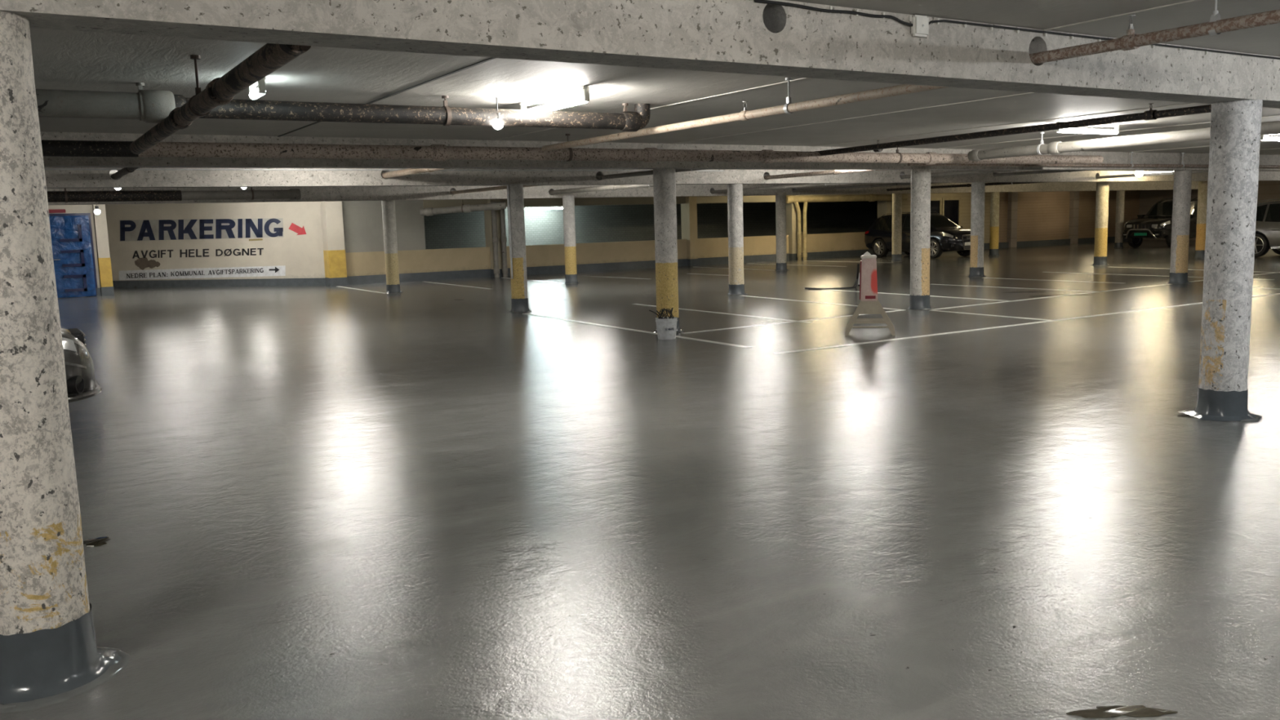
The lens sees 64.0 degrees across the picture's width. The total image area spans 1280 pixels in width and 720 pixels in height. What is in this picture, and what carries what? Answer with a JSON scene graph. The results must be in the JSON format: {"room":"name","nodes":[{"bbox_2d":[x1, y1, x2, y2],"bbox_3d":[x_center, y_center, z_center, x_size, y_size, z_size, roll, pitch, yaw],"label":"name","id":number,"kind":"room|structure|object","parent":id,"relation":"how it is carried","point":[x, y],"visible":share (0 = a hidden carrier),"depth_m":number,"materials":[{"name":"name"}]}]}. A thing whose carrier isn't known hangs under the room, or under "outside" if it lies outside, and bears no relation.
{"room":"parking garage","nodes":[
{"label":"parking garage","id":0,"kind":"room"},
{"bbox_2d":[48,204,100,297],"bbox_3d":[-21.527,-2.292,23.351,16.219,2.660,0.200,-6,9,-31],"label":"door frame","id":1,"kind":"structure","parent":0,"point":[68,208],"depth_m":27.29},
{"bbox_2d":[48,213,97,297],"bbox_3d":[-15.093,-2.762,27.126,1.140,2.220,0.142,-6,9,-31],"label":"door","id":2,"kind":"structure","parent":1,"relation":"attached to","point":[71,233],"depth_m":27.17,"materials":[{"name":"metal"}]},
{"bbox_2d":[105,201,324,280],"bbox_3d":[-12.787,-3.532,30.694,7.998,2.660,0.200,1,8,16],"label":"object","id":3,"kind":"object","parent":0,"point":[302,255],"depth_m":30.42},
{"bbox_2d":[134,257,160,270],"bbox_3d":[-15.057,-2.946,31.312,0.942,0.396,0.002,1,8,16],"label":"soot stain","id":4,"kind":"object","parent":3,"relation":"attached to","point":[142,263],"visible":1,"depth_m":31.33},
{"bbox_2d":[132,248,263,258],"bbox_3d":[-13.331,-3.212,30.780,4.686,0.241,0.004,1,8,16],"label":"lettering","id":5,"kind":"object","parent":3,"relation":"attached to","point":[251,249],"depth_m":30.78,"materials":[{"name":"black"}]},
{"bbox_2d":[120,217,283,241],"bbox_3d":[-13.189,-3.893,30.645,5.801,0.731,0.009,1,8,16],"label":"lettering","id":6,"kind":"object","parent":3,"relation":"attached to","point":[204,228],"depth_m":30.65,"materials":[{"name":"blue paint"}]},
{"bbox_2d":[119,265,285,279],"bbox_3d":[-13.259,-2.616,30.849,5.956,0.364,0.008,1,8,16],"label":"direction sign","id":7,"kind":"object","parent":3,"relation":"attached to","point":[257,271],"visible":1,"depth_m":30.81,"materials":[{"name":"white"}]},
{"bbox_2d":[112,277,325,288],"bbox_3d":[-12.785,-2.307,30.743,7.998,0.220,0.040,1,8,16],"label":"baseboard","id":8,"kind":"structure","parent":3,"relation":"attached to","point":[264,282],"depth_m":30.66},
{"bbox_2d":[342,200,426,253],"bbox_3d":[-7.723,-4.061,30.085,2.808,1.730,0.200,-6,9,-31],"label":"wall","id":9,"kind":"structure","parent":0,"point":[362,220],"depth_m":30.00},
{"bbox_2d":[0,240,1279,719],"bbox_3d":[5.382,-1.456,22.654,61.400,0.300,47.200,-6,9,-31],"label":"floor","id":10,"kind":"structure","parent":0,"point":[420,502],"depth_m":5.86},
{"bbox_2d":[0,10,129,713],"bbox_3d":[-2.208,0.008,3.610,0.548,2.354,0.546,-6,9,-31],"label":"concrete column","id":11,"kind":"structure","parent":10,"relation":"on","point":[50,654],"depth_m":3.55,"materials":[{"name":"paint"}]},
{"bbox_2d":[60,325,102,402],"bbox_3d":[-7.027,-0.050,8.377,4.550,1.438,2.192,-6,9,-31],"label":"car","id":12,"kind":"object","parent":10,"relation":"on","point":[82,383],"visible":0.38,"depth_m":8.93,"materials":[{"name":"paint"}]},
{"bbox_2d":[66,375,84,394],"bbox_3d":[-4.919,0.215,8.884,0.120,0.160,0.160,-2,8,-3],"label":"fog lamp","id":13,"kind":"object","parent":12,"relation":"on","point":[75,384],"depth_m":8.85,"materials":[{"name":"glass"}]},
{"bbox_2d":[67,328,86,346],"bbox_3d":[-5.235,-0.203,9.501,0.130,0.140,0.600,-6,9,-31],"label":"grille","id":14,"kind":"object","parent":12,"relation":"attached to","point":[77,333],"depth_m":9.30,"materials":[{"name":"metal"}]},
{"bbox_2d":[83,536,110,546],"bbox_3d":[-2.871,0.961,5.403,0.140,0.001,0.176,-6,9,-31],"label":"puddle","id":15,"kind":"object","parent":10,"relation":"on","point":[99,541],"visible":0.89,"depth_m":5.41,"materials":[{"name":"liquid"}]},
{"bbox_2d":[92,204,114,296],"bbox_3d":[-14.518,-3.074,27.670,0.304,2.660,0.354,-6,9,-31],"label":"pilaster","id":16,"kind":"object","parent":10,"relation":"on","point":[100,220],"visible":0.83,"depth_m":27.55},
{"bbox_2d":[320,200,347,286],"bbox_3d":[-8.774,-3.458,29.319,0.496,2.660,0.524,-6,9,-31],"label":"pilaster","id":17,"kind":"object","parent":10,"relation":"on","point":[331,213],"visible":0.88,"depth_m":29.14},
{"bbox_2d":[381,200,402,293],"bbox_3d":[-6.164,-2.828,25.417,0.421,2.334,0.448,-1,8,2],"label":"concrete column","id":18,"kind":"structure","parent":10,"relation":"on","point":[388,215],"depth_m":25.29,"materials":[{"name":"paint"}]},
{"bbox_2d":[484,199,502,277],"bbox_3d":[-4.573,-3.935,31.967,0.364,2.660,0.544,-6,9,-31],"label":"pilaster","id":19,"kind":"object","parent":10,"relation":"on","point":[487,214],"visible":0.5,"depth_m":31.82,"materials":[{"name":"paint"}]},
{"bbox_2d":[490,201,499,277],"bbox_3d":[-4.466,-3.715,31.609,0.183,2.314,0.186,-6,9,-31],"label":"downpipe","id":20,"kind":"object","parent":10,"relation":"on","point":[495,239],"visible":0.87,"depth_m":31.57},
{"bbox_2d":[499,201,507,276],"bbox_3d":[-4.229,-3.741,31.755,0.183,2.314,0.186,-6,9,-31],"label":"downpipe","id":21,"kind":"object","parent":10,"relation":"on","point":[503,238],"visible":0.8,"depth_m":31.71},
{"bbox_2d":[506,184,531,312],"bbox_3d":[-2.258,-2.044,18.828,0.430,2.334,0.394,-6,9,-31],"label":"concrete column","id":22,"kind":"structure","parent":10,"relation":"on","point":[519,300],"depth_m":18.71,"materials":[{"name":"paint"}]},
{"bbox_2d":[506,184,513,278],"bbox_3d":[-2.365,-2.334,18.644,0.036,1.705,0.036,-6,9,-31],"label":"conduit pipe","id":23,"kind":"object","parent":22,"relation":"attached to","point":[508,185],"visible":1,"depth_m":18.63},
{"bbox_2d":[562,195,579,284],"bbox_3d":[-1.843,-3.210,27.338,0.420,2.334,0.424,-3,8,-8],"label":"concrete column","id":24,"kind":"structure","parent":10,"relation":"on","point":[568,201],"depth_m":27.23,"materials":[{"name":"paint"}]},
{"bbox_2d":[522,313,749,347],"bbox_3d":[-0.364,-0.499,15.655,0.102,0.004,6.740,-6,9,-30],"label":"parking line","id":25,"kind":"object","parent":10,"relation":"on","point":[677,336],"visible":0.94,"depth_m":15.14,"materials":[{"name":"paint"}]},
{"bbox_2d":[655,316,677,339],"bbox_3d":[0.363,-0.433,13.964,0.304,0.285,0.304,-1,8,2],"label":"plastic bucket","id":26,"kind":"object","parent":10,"relation":"on","point":[666,328],"visible":0.99,"depth_m":13.86,"materials":[{"name":"white"}]},
{"bbox_2d":[648,307,674,319],"bbox_3d":[0.296,-0.597,13.950,0.342,0.225,0.198,-1,8,2],"label":"plant","id":27,"kind":"object","parent":26,"relation":"in","point":[661,310],"visible":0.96,"depth_m":13.93,"materials":[{"name":"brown plant"}]},
{"bbox_2d":[653,168,684,333],"bbox_3d":[0.371,-1.559,14.708,0.450,2.334,0.420,-6,9,-31],"label":"concrete column","id":28,"kind":"structure","parent":10,"relation":"on","point":[664,179],"depth_m":14.57,"materials":[{"name":"paint"}]},
{"bbox_2d":[680,196,698,266],"bbox_3d":[1.724,-4.635,35.832,0.344,2.660,0.544,-6,9,-31],"label":"pilaster","id":29,"kind":"object","parent":10,"relation":"on","point":[689,209],"visible":0.68,"depth_m":35.66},
{"bbox_2d":[631,303,812,322],"bbox_3d":[1.238,-0.833,17.785,0.103,0.004,5.209,-6,9,-31],"label":"parking line","id":30,"kind":"object","parent":10,"relation":"on","point":[632,304],"visible":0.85,"depth_m":17.15,"materials":[{"name":"paint"}]},
{"bbox_2d":[727,183,747,295],"bbox_3d":[2.017,-2.539,21.596,0.455,2.334,0.430,-6,9,-31],"label":"concrete column","id":31,"kind":"structure","parent":10,"relation":"on","point":[735,191],"depth_m":21.46,"materials":[{"name":"paint"}]},
{"bbox_2d":[775,192,788,271],"bbox_3d":[4.248,-3.861,30.884,0.442,2.334,0.405,-6,9,-31],"label":"concrete column","id":32,"kind":"structure","parent":10,"relation":"on","point":[780,197],"depth_m":30.75,"materials":[{"name":"paint"}]},
{"bbox_2d":[786,195,798,260],"bbox_3d":[5.620,-5.069,38.222,0.324,2.660,0.544,-6,9,-31],"label":"pilaster","id":33,"kind":"object","parent":10,"relation":"on","point":[791,211],"visible":0.64,"depth_m":38.05,"materials":[{"name":"paint"}]},
{"bbox_2d":[683,309,902,333],"bbox_3d":[2.511,-0.609,15.871,4.641,0.004,0.101,-7,9,-34],"label":"parking line","id":34,"kind":"object","parent":10,"relation":"on","point":[901,309],"visible":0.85,"depth_m":15.53,"materials":[{"name":"paint"}]},
{"bbox_2d":[794,201,801,260],"bbox_3d":[5.839,-4.812,37.904,0.324,2.225,0.179,-6,9,-31],"label":"downpipe","id":35,"kind":"object","parent":10,"relation":"on","point":[797,205],"visible":1,"depth_m":37.89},
{"bbox_2d":[802,201,807,260],"bbox_3d":[6.141,-4.799,38.007,0.177,2.154,0.352,2,9,26],"label":"downpipe","id":36,"kind":"object","parent":10,"relation":"on","point":[805,204],"visible":1,"depth_m":37.88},
{"bbox_2d":[786,194,907,203],"bbox_3d":[7.938,-6.166,39.059,6.149,0.293,0.298,-6,9,-31],"label":"drain pipe","id":37,"kind":"object","parent":36,"relation":"attached to","point":[870,197],"visible":0.87,"depth_m":38.76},
{"bbox_2d":[804,263,860,289],"bbox_3d":[3.372,-1.478,18.576,1.212,0.953,9.686,0,8,12],"label":"hose","id":38,"kind":"object","parent":10,"relation":"on","point":[858,274],"visible":0.99,"depth_m":22.47,"materials":[{"name":"rubber"}]},
{"bbox_2d":[844,254,895,335],"bbox_3d":[3.080,-0.867,13.708,0.659,1.063,0.240,0,8,13],"label":"stand","id":39,"kind":"object","parent":10,"relation":"on","point":[868,304],"visible":0.99,"depth_m":13.61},
{"bbox_2d":[877,193,891,254],"bbox_3d":[9.717,-5.524,40.737,0.264,2.660,0.544,-6,9,-31],"label":"pilaster","id":40,"kind":"object","parent":10,"relation":"on","point":[884,207],"visible":0.14,"depth_m":40.53,"materials":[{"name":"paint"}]},
{"bbox_2d":[890,193,902,262],"bbox_3d":[8.690,-4.487,34.582,0.450,2.334,0.437,-6,9,-31],"label":"concrete column","id":41,"kind":"structure","parent":10,"relation":"on","point":[896,255],"depth_m":34.47,"materials":[{"name":"paint"}]},
{"bbox_2d":[864,211,970,258],"bbox_3d":[10.393,-4.633,37.754,2.242,1.659,4.422,-6,9,-31],"label":"car","id":42,"kind":"object","parent":10,"relation":"on","point":[946,235],"visible":0.7,"depth_m":37.17,"materials":[{"name":"black paint"}]},
{"bbox_2d":[961,234,970,249],"bbox_3d":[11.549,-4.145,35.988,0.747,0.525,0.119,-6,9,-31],"label":"license plate","id":43,"kind":"object","parent":42,"relation":"attached to","point":[966,238],"depth_m":35.87,"materials":[{"name":"black metal"}]},
{"bbox_2d":[906,168,931,310],"bbox_3d":[4.686,-2.009,17.137,0.414,2.334,0.453,0,8,11],"label":"concrete column","id":44,"kind":"structure","parent":10,"relation":"on","point":[920,214],"depth_m":17.02,"materials":[{"name":"paint"}]},
{"bbox_2d":[967,181,986,277],"bbox_3d":[8.331,-3.216,25.285,0.448,2.334,0.456,-6,9,-31],"label":"concrete column","id":45,"kind":"structure","parent":10,"relation":"on","point":[978,188],"depth_m":25.16,"materials":[{"name":"paint"}]},
{"bbox_2d":[988,191,999,256],"bbox_3d":[12.817,-4.920,36.917,0.439,2.334,0.426,-1,8,5],"label":"concrete column","id":46,"kind":"structure","parent":10,"relation":"on","point":[994,196],"depth_m":36.81,"materials":[{"name":"paint"}]},
{"bbox_2d":[1007,191,1017,248],"bbox_3d":[16.219,-6.231,44.604,0.400,2.660,0.210,-6,9,-31],"label":"pilaster","id":47,"kind":"object","parent":10,"relation":"on","point":[1012,206],"visible":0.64,"depth_m":44.53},
{"bbox_2d":[773,293,1279,354],"bbox_3d":[7.302,-0.719,15.694,13.489,0.004,0.103,-6,9,-32],"label":"parking line","id":48,"kind":"object","parent":10,"relation":"on","point":[793,351],"visible":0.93,"depth_m":14.03,"materials":[{"name":"paint"}]},
{"bbox_2d":[933,284,1169,310],"bbox_3d":[7.925,-1.207,19.164,7.441,0.004,0.102,-7,9,-34],"label":"parking line","id":49,"kind":"object","parent":10,"relation":"on","point":[1162,284],"visible":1,"depth_m":18.82,"materials":[{"name":"paint"}]},
{"bbox_2d":[1068,191,1079,244],"bbox_3d":[19.845,-6.634,46.830,0.400,2.660,0.210,-6,9,-31],"label":"pilaster","id":50,"kind":"object","parent":10,"relation":"on","point":[1074,195],"visible":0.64,"depth_m":46.74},
{"bbox_2d":[1091,182,1109,266],"bbox_3d":[12.997,-3.829,28.840,0.455,2.334,0.483,-6,9,-31],"label":"concrete column","id":51,"kind":"structure","parent":10,"relation":"on","point":[1102,188],"depth_m":28.71,"materials":[{"name":"paint"}]},
{"bbox_2d":[1114,190,1124,247],"bbox_3d":[19.404,-5.707,41.367,0.417,2.334,0.419,-6,9,-31],"label":"concrete column","id":52,"kind":"structure","parent":10,"relation":"on","point":[1119,222],"depth_m":41.26,"materials":[{"name":"paint"}]},
{"bbox_2d":[1066,705,1177,718],"bbox_3d":[1.539,1.125,3.279,0.354,0.001,0.078,-2,8,0],"label":"puddle","id":53,"kind":"object","parent":10,"relation":"on","point":[1100,712],"visible":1,"depth_m":3.27,"materials":[{"name":"brown liquid"}]},
{"bbox_2d":[1122,197,1197,247],"bbox_3d":[21.410,-5.513,40.958,4.932,1.929,2.292,-6,9,-31],"label":"car","id":54,"kind":"object","parent":10,"relation":"on","point":[1157,224],"visible":0.47,"depth_m":40.06,"materials":[{"name":"paint"}]},
{"bbox_2d":[1167,169,1191,283],"bbox_3d":[11.288,-2.764,21.341,0.485,2.334,0.446,-6,9,-31],"label":"concrete column","id":55,"kind":"structure","parent":10,"relation":"on","point":[1182,185],"depth_m":21.22,"materials":[{"name":"paint"}]},
{"bbox_2d":[1194,181,1208,258],"bbox_3d":[17.104,-4.249,31.087,0.405,2.334,0.424,0,8,13],"label":"concrete column","id":56,"kind":"structure","parent":10,"relation":"on","point":[1202,185],"depth_m":31.00,"materials":[{"name":"paint"}]},
{"bbox_2d":[1177,99,1262,421],"bbox_3d":[4.439,-0.732,7.699,0.512,2.354,0.518,-2,8,0],"label":"concrete column","id":57,"kind":"structure","parent":10,"relation":"on","point":[1222,395],"depth_m":7.59,"materials":[{"name":"paint"}]},
{"bbox_2d":[1254,198,1279,257],"bbox_3d":[19.922,-3.902,30.097,2.262,1.739,4.570,-6,9,-31],"label":"car","id":58,"kind":"object","parent":10,"relation":"on","point":[1267,237],"visible":0.58,"depth_m":30.54,"materials":[{"name":"paint"}]},
{"bbox_2d":[30,0,1279,191],"bbox_3d":[5.300,-4.388,22.256,61.400,0.300,47.200,-6,9,-31],"label":"ceiling","id":59,"kind":"structure","parent":0,"point":[63,60],"depth_m":8.12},
{"bbox_2d":[35,82,175,123],"bbox_3d":[-3.883,-1.773,6.998,1.273,0.272,0.228,-6,9,-31],"label":"drain pipe","id":60,"kind":"object","parent":59,"relation":"hanging from","point":[148,106],"visible":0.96,"depth_m":7.05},
{"bbox_2d":[46,188,182,202],"bbox_3d":[-9.968,-3.131,18.883,2.760,0.438,0.216,-6,9,-31],"label":"drain pipe","id":61,"kind":"object","parent":59,"relation":"hanging from","point":[64,196],"visible":0.82,"depth_m":18.95,"materials":[{"name":"brown metal"}]},
{"bbox_2d":[110,167,141,179],"bbox_3d":[-6.740,-2.597,13.530,0.112,0.236,4.595,-6,9,-31],"label":"pipe","id":62,"kind":"object","parent":59,"relation":"hanging from","point":[125,171],"visible":0.27,"depth_m":14.05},
{"bbox_2d":[128,43,311,154],"bbox_3d":[-2.914,-1.696,6.572,0.139,0.364,5.779,-6,9,-31],"label":"drain pipe","id":63,"kind":"object","parent":59,"relation":"hanging from","point":[270,57],"visible":0.97,"depth_m":5.44,"materials":[{"name":"brown metal"}]},
{"bbox_2d":[181,186,301,199],"bbox_3d":[-7.853,-3.365,20.181,2.226,0.440,0.223,-6,9,-31],"label":"drain pipe","id":64,"kind":"object","parent":59,"relation":"hanging from","point":[292,193],"visible":0.91,"depth_m":20.13,"materials":[{"name":"brown metal"}]},
{"bbox_2d":[248,77,266,99],"bbox_3d":[-2.677,-1.901,7.157,0.060,0.128,0.326,-6,9,-31],"label":"lamp","id":65,"kind":"object","parent":59,"relation":"attached to","point":[255,93],"visible":0.71,"depth_m":7.06,"materials":[{"name":"white plastic"}]},
{"bbox_2d":[277,57,495,137],"bbox_3d":[-3.660,-2.445,10.879,0.024,0.016,36.700,-6,9,-31],"label":"pipe","id":66,"kind":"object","parent":59,"relation":"attached to","point":[489,59],"depth_m":7.64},
{"bbox_2d":[173,94,650,131],"bbox_3d":[-1.665,-2.032,8.357,4.121,0.248,0.179,-6,9,-31],"label":"drain pipe","id":67,"kind":"object","parent":59,"relation":"hanging from","point":[251,109],"visible":0.93,"depth_m":8.23,"materials":[{"name":"brown metal"}]},
{"bbox_2d":[381,168,449,178],"bbox_3d":[-3.186,-2.969,15.536,0.124,0.236,4.895,-6,9,-31],"label":"pipe","id":68,"kind":"object","parent":59,"relation":"hanging from","point":[410,171],"visible":0.25,"depth_m":16.30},
{"bbox_2d":[419,199,506,216],"bbox_3d":[-4.813,-4.320,27.794,2.392,0.762,0.230,0,8,8],"label":"drain pipe","id":69,"kind":"object","parent":59,"relation":"hanging from","point":[496,206],"visible":0.91,"depth_m":27.75,"materials":[{"name":"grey metal"}]},
{"bbox_2d":[449,185,542,194],"bbox_3d":[-2.962,-3.970,22.995,0.099,0.268,7.295,-6,9,-31],"label":"pipe","id":70,"kind":"object","parent":59,"relation":"hanging from","point":[504,187],"visible":0.31,"depth_m":24.12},
{"bbox_2d":[493,97,503,129],"bbox_3d":[-1.196,-2.068,8.591,0.090,0.265,0.090,-6,9,-31],"label":"lamp","id":71,"kind":"object","parent":59,"relation":"hanging from","point":[498,124],"visible":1,"depth_m":8.57,"materials":[{"name":"white"}]},
{"bbox_2d":[520,85,589,114],"bbox_3d":[-0.720,-2.137,8.492,0.060,0.128,1.166,-6,9,-31],"label":"lamp","id":72,"kind":"object","parent":59,"relation":"attached to","point":[584,98],"visible":0.79,"depth_m":8.36,"materials":[{"name":"white plastic"}]},
{"bbox_2d":[548,184,653,195],"bbox_3d":[-0.606,-4.210,24.443,0.149,0.313,7.295,-6,9,-31],"label":"pipe","id":73,"kind":"object","parent":59,"relation":"hanging from","point":[616,187],"visible":0.43,"depth_m":25.06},
{"bbox_2d":[137,133,1103,164],"bbox_3d":[1.493,-2.808,13.739,14.933,0.332,0.242,-6,9,-31],"label":"drain pipe","id":74,"kind":"object","parent":59,"relation":"hanging from","point":[161,149],"visible":0.91,"depth_m":12.17,"materials":[{"name":"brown metal"}]},
{"bbox_2d":[40,139,138,157],"bbox_3d":[-5.444,-1.963,9.495,1.420,0.148,0.150,-6,9,-31],"label":"drain pipe","id":75,"kind":"object","parent":74,"relation":"attached to","point":[50,148],"visible":0.62,"depth_m":9.59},
{"bbox_2d":[46,181,1198,204],"bbox_3d":[0.870,-4.885,29.384,61.000,0.385,0.300,-6,9,-31],"label":"concrete beam","id":76,"kind":"structure","parent":59,"relation":"attached to","point":[354,193],"depth_m":27.13,"materials":[{"name":"paint"}]},
{"bbox_2d":[0,0,1279,108],"bbox_3d":[11.750,-2.870,12.020,61.000,0.315,0.300,-6,9,-31],"label":"concrete beam","id":77,"kind":"structure","parent":59,"relation":"attached to","point":[746,37],"depth_m":4.84,"materials":[{"name":"paint"}]},
{"bbox_2d":[754,0,913,26],"bbox_3d":[1.014,-1.767,5.224,1.075,0.055,0.023,-6,9,-31],"label":"cable","id":78,"kind":"object","parent":77,"relation":"attached to","point":[755,1],"visible":1,"depth_m":5.20,"materials":[{"name":"rubber"}]},
{"bbox_2d":[911,14,928,37],"bbox_3d":[1.512,-1.801,5.523,0.116,0.110,0.046,-6,9,-31],"label":"junction box","id":79,"kind":"object","parent":77,"relation":"attached to","point":[920,28],"visible":1,"depth_m":5.50,"materials":[{"name":"white plastic"}]},
{"bbox_2d":[928,19,1279,59],"bbox_3d":[3.222,-2.015,6.578,3.958,0.056,0.020,-6,9,-31],"label":"cable","id":80,"kind":"object","parent":79,"relation":"attached to","point":[940,20],"visible":0.84,"depth_m":6.20,"materials":[{"name":"rubber"}]},
{"bbox_2d":[595,168,706,179],"bbox_3d":[0.316,-3.349,17.745,0.099,0.270,4.795,-6,9,-31],"label":"pipe","id":81,"kind":"object","parent":59,"relation":"hanging from","point":[644,172],"visible":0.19,"depth_m":18.42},
{"bbox_2d":[40,131,1279,171],"bbox_3d":[7.486,-3.664,18.825,61.000,0.335,0.300,-6,9,-31],"label":"concrete beam","id":82,"kind":"structure","parent":59,"relation":"attached to","point":[1109,157],"depth_m":13.18,"materials":[{"name":"paint"}]},
{"bbox_2d":[44,167,1279,188],"bbox_3d":[4.817,-4.162,23.083,61.000,0.345,0.300,-6,9,-31],"label":"concrete beam","id":83,"kind":"structure","parent":59,"relation":"attached to","point":[55,179],"depth_m":18.30,"materials":[{"name":"paint"}]},
{"bbox_2d":[44,168,723,171],"bbox_3d":[-3.511,-3.295,17.761,12.300,0.022,0.022,-6,9,-31],"label":"conduit pipe","id":84,"kind":"object","parent":83,"relation":"attached to","point":[44,168],"visible":0.79,"depth_m":16.71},
{"bbox_2d":[542,77,947,151],"bbox_3d":[0.536,-2.150,8.862,0.082,0.271,6.085,-6,9,-31],"label":"pipe","id":85,"kind":"object","parent":59,"relation":"hanging from","point":[788,108],"visible":0.96,"depth_m":8.13,"materials":[{"name":"metal"}]},
{"bbox_2d":[710,183,855,193],"bbox_3d":[3.860,-4.704,27.184,0.099,0.319,7.295,-6,9,-31],"label":"pipe","id":86,"kind":"object","parent":59,"relation":"hanging from","point":[807,184],"visible":0.64,"depth_m":27.19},
{"bbox_2d":[763,169,886,179],"bbox_3d":[3.782,-3.725,19.814,0.099,0.273,4.895,-6,9,-31],"label":"pipe","id":87,"kind":"object","parent":59,"relation":"hanging from","point":[833,171],"visible":0.46,"depth_m":20.24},
{"bbox_2d":[493,0,1200,140],"bbox_3d":[-1.446,-2.692,12.238,0.024,0.016,36.700,-6,9,-31],"label":"trim","id":88,"kind":"structure","parent":59,"relation":"attached to","point":[1190,1],"depth_m":6.03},
{"bbox_2d":[672,92,1036,143],"bbox_3d":[0.845,-2.946,13.644,0.024,0.016,36.700,-6,9,-31],"label":"trim","id":89,"kind":"structure","parent":59,"relation":"attached to","point":[1029,92],"depth_m":11.00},
{"bbox_2d":[791,182,937,191],"bbox_3d":[6.503,-5.005,28.805,0.087,0.305,7.295,-6,9,-31],"label":"pipe","id":90,"kind":"object","parent":59,"relation":"hanging from","point":[895,184],"visible":0.46,"depth_m":29.34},
{"bbox_2d":[899,170,1018,178],"bbox_3d":[7.177,-4.109,21.897,0.099,0.262,4.895,-6,9,-31],"label":"pipe","id":91,"kind":"object","parent":59,"relation":"hanging from","point":[961,172],"visible":0.34,"depth_m":22.28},
{"bbox_2d":[886,182,1047,191],"bbox_3d":[9.914,-5.380,30.899,0.099,0.315,7.295,-6,9,-31],"label":"pipe","id":92,"kind":"object","parent":59,"relation":"hanging from","point":[1011,183],"visible":0.59,"depth_m":31.11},
{"bbox_2d":[812,102,1196,146],"bbox_3d":[3.051,-3.192,14.998,0.024,0.016,36.700,-6,9,-31],"label":"trim","id":93,"kind":"structure","parent":59,"relation":"attached to","point":[1189,103],"depth_m":12.45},
{"bbox_2d":[814,103,1211,155],"bbox_3d":[4.151,-2.586,11.492,0.328,0.156,6.935,-6,9,-27],"label":"pipe","id":94,"kind":"object","parent":59,"relation":"hanging from","point":[1151,114],"visible":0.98,"depth_m":11.03,"materials":[{"name":"brown metal"}]},
{"bbox_2d":[992,170,1080,176],"bbox_3d":[9.901,-4.434,23.566,0.087,0.216,4.895,-6,9,-31],"label":"pipe","id":95,"kind":"object","parent":59,"relation":"hanging from","point":[1034,171],"visible":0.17,"depth_m":24.48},
{"bbox_2d":[1055,121,1119,134],"bbox_3d":[5.610,-2.901,12.821,1.216,0.128,0.060,-6,9,-31],"label":"lamp","id":96,"kind":"object","parent":59,"relation":"attached to","point":[1116,131],"visible":0.66,"depth_m":12.87,"materials":[{"name":"white plastic"}]},
{"bbox_2d":[906,151,1279,168],"bbox_3d":[10.207,-3.944,20.189,13.790,0.298,0.076,-6,9,-31],"label":"pipe","id":97,"kind":"object","parent":59,"relation":"hanging from","point":[1182,165],"visible":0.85,"depth_m":19.19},
{"bbox_2d":[939,115,1279,148],"bbox_3d":[5.342,-3.446,16.404,0.024,0.016,36.700,-6,9,-31],"label":"pipe","id":98,"kind":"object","parent":59,"relation":"attached to","point":[1278,115],"depth_m":14.79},
{"bbox_2d":[967,120,1279,161],"bbox_3d":[6.320,-2.805,12.661,0.174,0.316,5.997,-6,9,-27],"label":"drain pipe","id":99,"kind":"object","parent":59,"relation":"hanging from","point":[1268,127],"visible":0.96,"depth_m":13.19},
{"bbox_2d":[1095,170,1208,178],"bbox_3d":[13.396,-4.791,25.715,0.087,0.282,4.895,-6,9,-31],"label":"pipe","id":100,"kind":"object","parent":59,"relation":"hanging from","point":[1193,171],"visible":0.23,"depth_m":26.31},
{"bbox_2d":[1029,0,1279,64],"bbox_3d":[3.488,-1.648,4.311,0.082,0.207,4.910,-6,9,-32],"label":"pipe","id":101,"kind":"object","parent":59,"relation":"hanging from","point":[1131,41],"visible":0.94,"depth_m":5.42,"materials":[{"name":"metal"}]},
{"bbox_2d":[422,193,892,208],"bbox_3d":[1.809,-5.732,35.862,19.700,0.500,0.260,-6,9,-31],"label":"lintel","id":102,"kind":"object","parent":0,"point":[758,198],"visible":0.14,"depth_m":33.89,"materials":[{"name":"paint"}]},
{"bbox_2d":[423,200,892,248],"bbox_3d":[5.127,-5.796,43.687,38.708,2.660,0.200,-6,9,-31],"label":"window opening","id":103,"kind":"structure","parent":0,"point":[600,223],"depth_m":40.09,"materials":[{"name":"glass"}]},
{"bbox_2d":[345,192,990,276],"bbox_3d":[3.236,-4.818,36.865,28.608,2.660,0.300,-6,9,-31],"label":"wall","id":104,"kind":"structure","parent":0,"point":[371,263],"depth_m":34.07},
{"bbox_2d":[346,235,1127,284],"bbox_3d":[7.729,-4.093,39.565,38.908,0.250,0.040,-6,9,-31],"label":"baseboard","id":105,"kind":"structure","parent":104,"relation":"attached to","point":[429,276],"depth_m":34.38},
{"bbox_2d":[930,198,942,214],"bbox_3d":[11.907,-5.921,41.968,1.231,1.394,0.080,-6,9,-31],"label":"window","id":106,"kind":"structure","parent":104,"relation":"in","point":[935,203],"depth_m":42.09,"materials":[{"name":"glass"}]},
{"bbox_2d":[941,197,960,226],"bbox_3d":[12.938,-6.041,42.600,1.114,1.403,0.080,-6,9,-31],"label":"window","id":107,"kind":"structure","parent":104,"relation":"in","point":[951,206],"depth_m":42.61,"materials":[{"name":"glass"}]},
{"bbox_2d":[998,190,1139,242],"bbox_3d":[19.743,-6.654,46.994,10.300,2.660,0.200,-6,9,-31],"label":"wall","id":108,"kind":"structure","parent":0,"point":[1041,215],"depth_m":46.28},
{"bbox_2d":[1138,180,1279,240],"bbox_3d":[31.252,-5.820,38.473,0.200,2.660,47.000,-6,9,-31],"label":"wall","id":109,"kind":"structure","parent":0,"point":[1267,190],"depth_m":48.13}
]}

